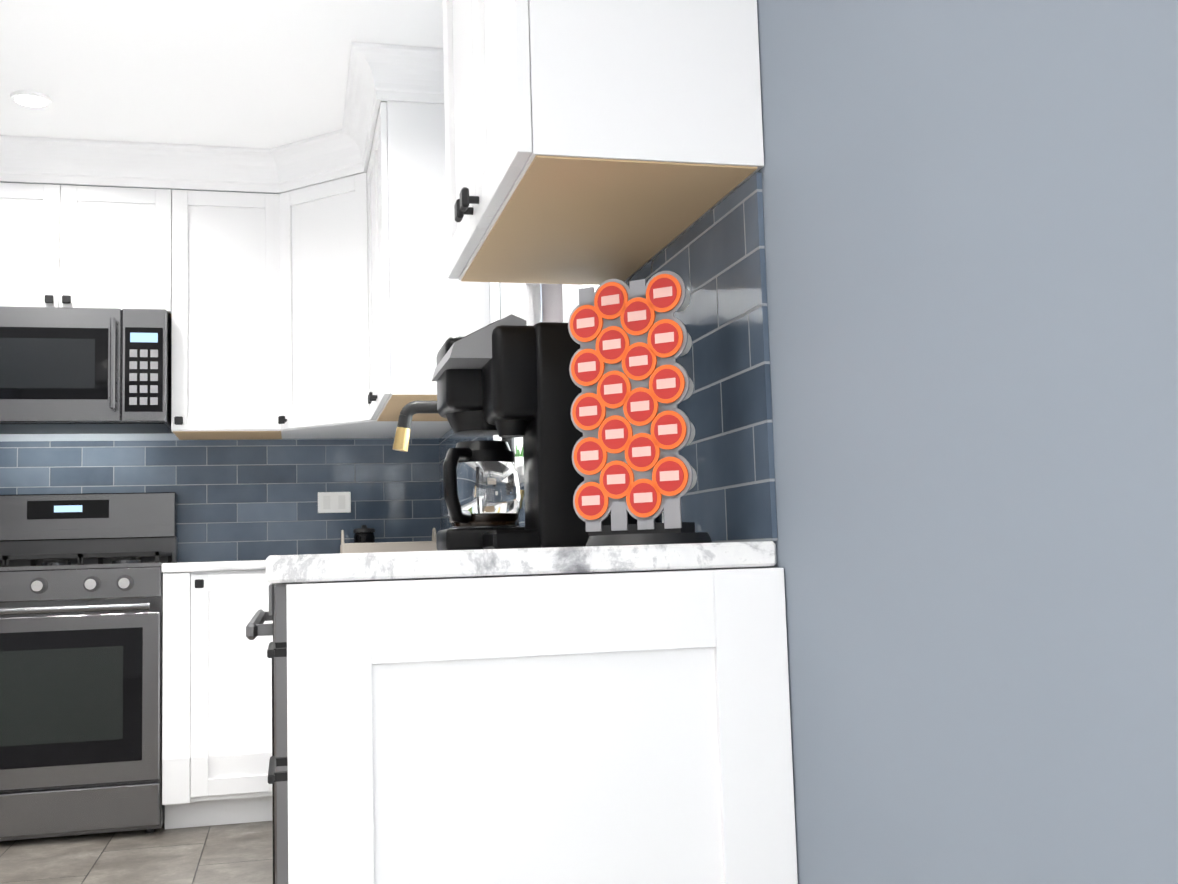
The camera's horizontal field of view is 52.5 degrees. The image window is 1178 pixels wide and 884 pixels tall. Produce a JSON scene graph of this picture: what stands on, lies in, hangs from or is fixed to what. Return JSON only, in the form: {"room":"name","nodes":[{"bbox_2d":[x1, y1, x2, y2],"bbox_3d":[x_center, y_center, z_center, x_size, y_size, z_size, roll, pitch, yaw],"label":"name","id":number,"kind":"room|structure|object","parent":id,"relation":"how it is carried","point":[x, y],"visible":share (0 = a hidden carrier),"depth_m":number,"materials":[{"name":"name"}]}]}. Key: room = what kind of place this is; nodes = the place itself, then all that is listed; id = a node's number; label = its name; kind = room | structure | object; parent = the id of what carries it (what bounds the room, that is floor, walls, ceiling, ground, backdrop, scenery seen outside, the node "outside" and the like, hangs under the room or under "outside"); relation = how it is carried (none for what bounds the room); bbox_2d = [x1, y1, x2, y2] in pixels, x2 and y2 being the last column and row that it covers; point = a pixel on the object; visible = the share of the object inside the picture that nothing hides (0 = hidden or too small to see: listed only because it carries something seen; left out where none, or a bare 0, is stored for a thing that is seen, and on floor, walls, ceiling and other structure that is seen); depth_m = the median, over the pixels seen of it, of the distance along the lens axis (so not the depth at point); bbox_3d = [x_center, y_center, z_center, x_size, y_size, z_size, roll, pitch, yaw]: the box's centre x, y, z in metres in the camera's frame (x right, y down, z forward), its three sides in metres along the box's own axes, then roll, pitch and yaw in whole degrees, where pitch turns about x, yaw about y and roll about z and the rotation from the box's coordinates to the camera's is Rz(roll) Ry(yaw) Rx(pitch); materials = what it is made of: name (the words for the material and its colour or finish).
{"room":"kitchen","nodes":[
{"label":"kitchen","id":0,"kind":"room"},
{"bbox_2d":[0,821,272,883],"bbox_3d":[-1.065,1.110,1.256,3.285,0.100,7.210,0,-5,-14],"label":"floor","id":1,"kind":"structure","parent":0,"point":[239,853],"depth_m":3.74,"materials":[{"name":"beige tile"}]},
{"bbox_2d":[0,492,177,840],"bbox_3d":[-1.903,0.764,4.245,0.774,1.190,0.678,0,-5,-14],"label":"gas range","id":2,"kind":"object","parent":1,"relation":"on","point":[81,635],"visible":1,"depth_m":4.02,"materials":[{"name":"silver metal"}]},
{"bbox_2d":[162,569,272,828],"bbox_3d":[-1.329,0.917,4.404,0.408,0.881,0.635,0,-5,-14],"label":"base cabinet","id":3,"kind":"object","parent":1,"relation":"on","point":[217,715],"visible":0.79,"depth_m":4.13,"materials":[{"name":"white wood"}]},
{"bbox_2d":[162,561,233,572],"bbox_3d":[-1.352,0.461,4.444,0.390,0.032,0.635,0,-5,-14],"label":"countertop","id":4,"kind":"structure","parent":3,"relation":"on","point":[224,565],"depth_m":4.12,"materials":[{"name":"stone"}]},
{"bbox_2d":[246,582,301,883],"bbox_3d":[-0.287,0.679,2.212,0.648,0.865,0.606,0,-5,-14],"label":"dishwasher","id":5,"kind":"object","parent":1,"relation":"on","point":[276,613],"visible":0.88,"depth_m":1.88,"materials":[{"name":"black metal"}]},
{"bbox_2d":[275,567,797,883],"bbox_3d":[-0.103,0.626,1.666,0.610,0.880,0.536,0,-5,-14],"label":"base cabinet","id":6,"kind":"object","parent":1,"relation":"on","point":[625,727],"depth_m":1.42,"materials":[{"name":"white wood"}]},
{"bbox_2d":[234,541,775,582],"bbox_3d":[-0.499,0.317,3.164,0.649,0.032,3.545,0,-5,-14],"label":"countertop","id":7,"kind":"structure","parent":6,"relation":"on","point":[384,565],"depth_m":1.45,"materials":[{"name":"stone"}]},
{"bbox_2d":[340,528,437,552],"bbox_3d":[-0.790,0.397,4.714,0.370,0.110,0.220,0,-5,-14],"label":"basket tray","id":8,"kind":"object","parent":7,"relation":"on","point":[388,547],"visible":0.69,"depth_m":4.61,"materials":[{"name":"beige wood"}]},
{"bbox_2d":[353,525,374,542],"bbox_3d":[-0.885,0.385,4.702,0.084,0.116,0.084,0,-5,-14],"label":"candle jar","id":9,"kind":"object","parent":8,"relation":"in","point":[363,534],"visible":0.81,"depth_m":4.67,"materials":[{"name":"black glass"}]},
{"bbox_2d":[392,401,523,525],"bbox_3d":[-0.322,0.084,2.941,0.317,0.378,0.088,0,-5,-14],"label":"faucet","id":10,"kind":"object","parent":7,"relation":"on","point":[409,410],"visible":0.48,"depth_m":2.93,"materials":[{"name":"black"}]},
{"bbox_2d":[432,314,655,550],"bbox_3d":[-0.090,-0.007,2.100,0.340,0.389,0.294,0,-5,-14],"label":"coffee maker","id":11,"kind":"object","parent":7,"relation":"on","point":[508,376],"visible":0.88,"depth_m":1.97,"materials":[{"name":"black plastic"}]},
{"bbox_2d":[568,271,712,545],"bbox_3d":[0.073,-0.041,1.661,0.188,0.367,0.186,0,-5,-14],"label":"pod carousel","id":12,"kind":"object","parent":7,"relation":"on","point":[631,378],"visible":0.98,"depth_m":1.62,"materials":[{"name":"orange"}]},
{"bbox_2d":[0,182,438,441],"bbox_3d":[-1.938,0.168,4.737,3.285,2.470,0.150,0,-5,-14],"label":"wall","id":13,"kind":"structure","parent":0,"point":[95,437],"depth_m":4.70,"materials":[{"name":"grey paint"}]},
{"bbox_2d":[0,178,79,307],"bbox_3d":[-2.153,-0.704,4.521,0.450,0.473,0.328,0,-5,-14],"label":"upper cabinet","id":14,"kind":"object","parent":13,"relation":"attached to","point":[40,223],"depth_m":4.39,"materials":[{"name":"white wood"}]},
{"bbox_2d":[0,306,172,433],"bbox_3d":[-1.964,-0.261,4.464,0.762,0.421,0.443,0,-5,-14],"label":"over-the-range microwave","id":15,"kind":"object","parent":14,"relation":"attached to","point":[64,370],"visible":0.98,"depth_m":4.32,"materials":[{"name":"silver metal"}]},
{"bbox_2d":[80,178,147,309],"bbox_3d":[-1.831,-0.706,4.601,0.449,0.473,0.328,0,-5,-14],"label":"upper cabinet","id":16,"kind":"object","parent":13,"relation":"attached to","point":[113,220],"depth_m":4.46,"materials":[{"name":"white wood"}]},
{"bbox_2d":[0,439,439,562],"bbox_3d":[-2.004,0.238,4.631,2.864,0.484,0.008,0,-5,-14],"label":"tile backsplash","id":17,"kind":"structure","parent":13,"relation":"attached to","point":[247,500],"depth_m":4.79,"materials":[{"name":"blue tile"}]},
{"bbox_2d":[318,492,350,512],"bbox_3d":[-1.038,0.245,4.863,0.132,0.085,0.006,0,-5,-14],"label":"electrical outlet plate","id":18,"kind":"object","parent":17,"relation":"attached to","point":[334,502],"visible":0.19,"depth_m":4.85,"materials":[{"name":"white plastic"}]},
{"bbox_2d":[148,178,299,439],"bbox_3d":[-1.412,-0.488,4.662,0.506,0.920,0.370,0,-5,-14],"label":"upper cabinet","id":19,"kind":"object","parent":13,"relation":"attached to","point":[204,246],"depth_m":4.52,"materials":[{"name":"white wood"}]},
{"bbox_2d":[260,122,450,438],"bbox_3d":[-0.894,-0.579,4.630,0.696,1.064,0.698,0,-5,-14],"label":"upper cabinet","id":20,"kind":"object","parent":13,"relation":"attached to","point":[329,299],"depth_m":4.51,"materials":[{"name":"white wood"}]},
{"bbox_2d":[0,0,442,169],"bbox_3d":[-2.677,-1.438,1.111,6.450,0.100,7.210,0,-5,-14],"label":"ceiling","id":21,"kind":"structure","parent":0,"point":[266,74],"depth_m":3.74,"materials":[{"name":"white paint"}]},
{"bbox_2d":[10,90,50,107],"bbox_3d":[-1.856,-1.139,3.972,0.123,0.013,0.123,-5,-6,31],"label":"recessed light","id":22,"kind":"object","parent":21,"relation":"in","point":[32,99],"visible":0.96,"depth_m":3.93,"materials":[{"name":"white"}]},
{"bbox_2d":[489,0,1177,883],"bbox_3d":[0.296,-0.178,1.724,0.200,2.470,6.810,0,-5,-14],"label":"wall","id":23,"kind":"structure","parent":0,"point":[971,230],"depth_m":1.09,"materials":[{"name":"grey paint"}]},
{"bbox_2d":[352,86,447,421],"bbox_3d":[-0.623,-0.625,4.214,0.370,1.064,0.458,0,-5,-14],"label":"upper cabinet","id":24,"kind":"object","parent":23,"relation":"attached to","point":[361,140],"depth_m":4.34,"materials":[{"name":"white wood"}]},
{"bbox_2d":[368,50,489,413],"bbox_3d":[-0.527,-0.656,3.912,0.328,1.064,0.409,0,-5,-14],"label":"upper cabinet","id":25,"kind":"object","parent":23,"relation":"attached to","point":[416,307],"depth_m":3.71,"materials":[{"name":"white wood"}]},
{"bbox_2d":[490,281,625,482],"bbox_3d":[-0.069,-0.416,2.935,0.180,0.989,1.490,0,-5,-14],"label":"window","id":26,"kind":"structure","parent":23,"relation":"in","point":[560,303],"depth_m":3.53,"materials":[{"name":"white"}]},
{"bbox_2d":[515,444,523,467],"bbox_3d":[-0.201,0.052,3.436,0.068,0.096,0.067,0,-5,-14],"label":"plant pot","id":27,"kind":"object","parent":26,"relation":"on","point":[519,460],"visible":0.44,"depth_m":3.41,"materials":[{"name":"white ceramic"}]},
{"bbox_2d":[442,0,763,284],"bbox_3d":[-0.042,-0.855,1.906,0.355,1.067,0.694,0,-5,-14],"label":"upper cabinet","id":28,"kind":"object","parent":23,"relation":"attached to","point":[593,142],"visible":0.98,"depth_m":1.57,"materials":[{"name":"white wood"}]},
{"bbox_2d":[439,173,777,542],"bbox_3d":[-0.193,0.057,3.263,0.008,0.484,3.538,0,-5,-14],"label":"tile backsplash","id":29,"kind":"structure","parent":23,"relation":"attached to","point":[714,259],"depth_m":1.69,"materials":[{"name":"blue tile"}]}
]}

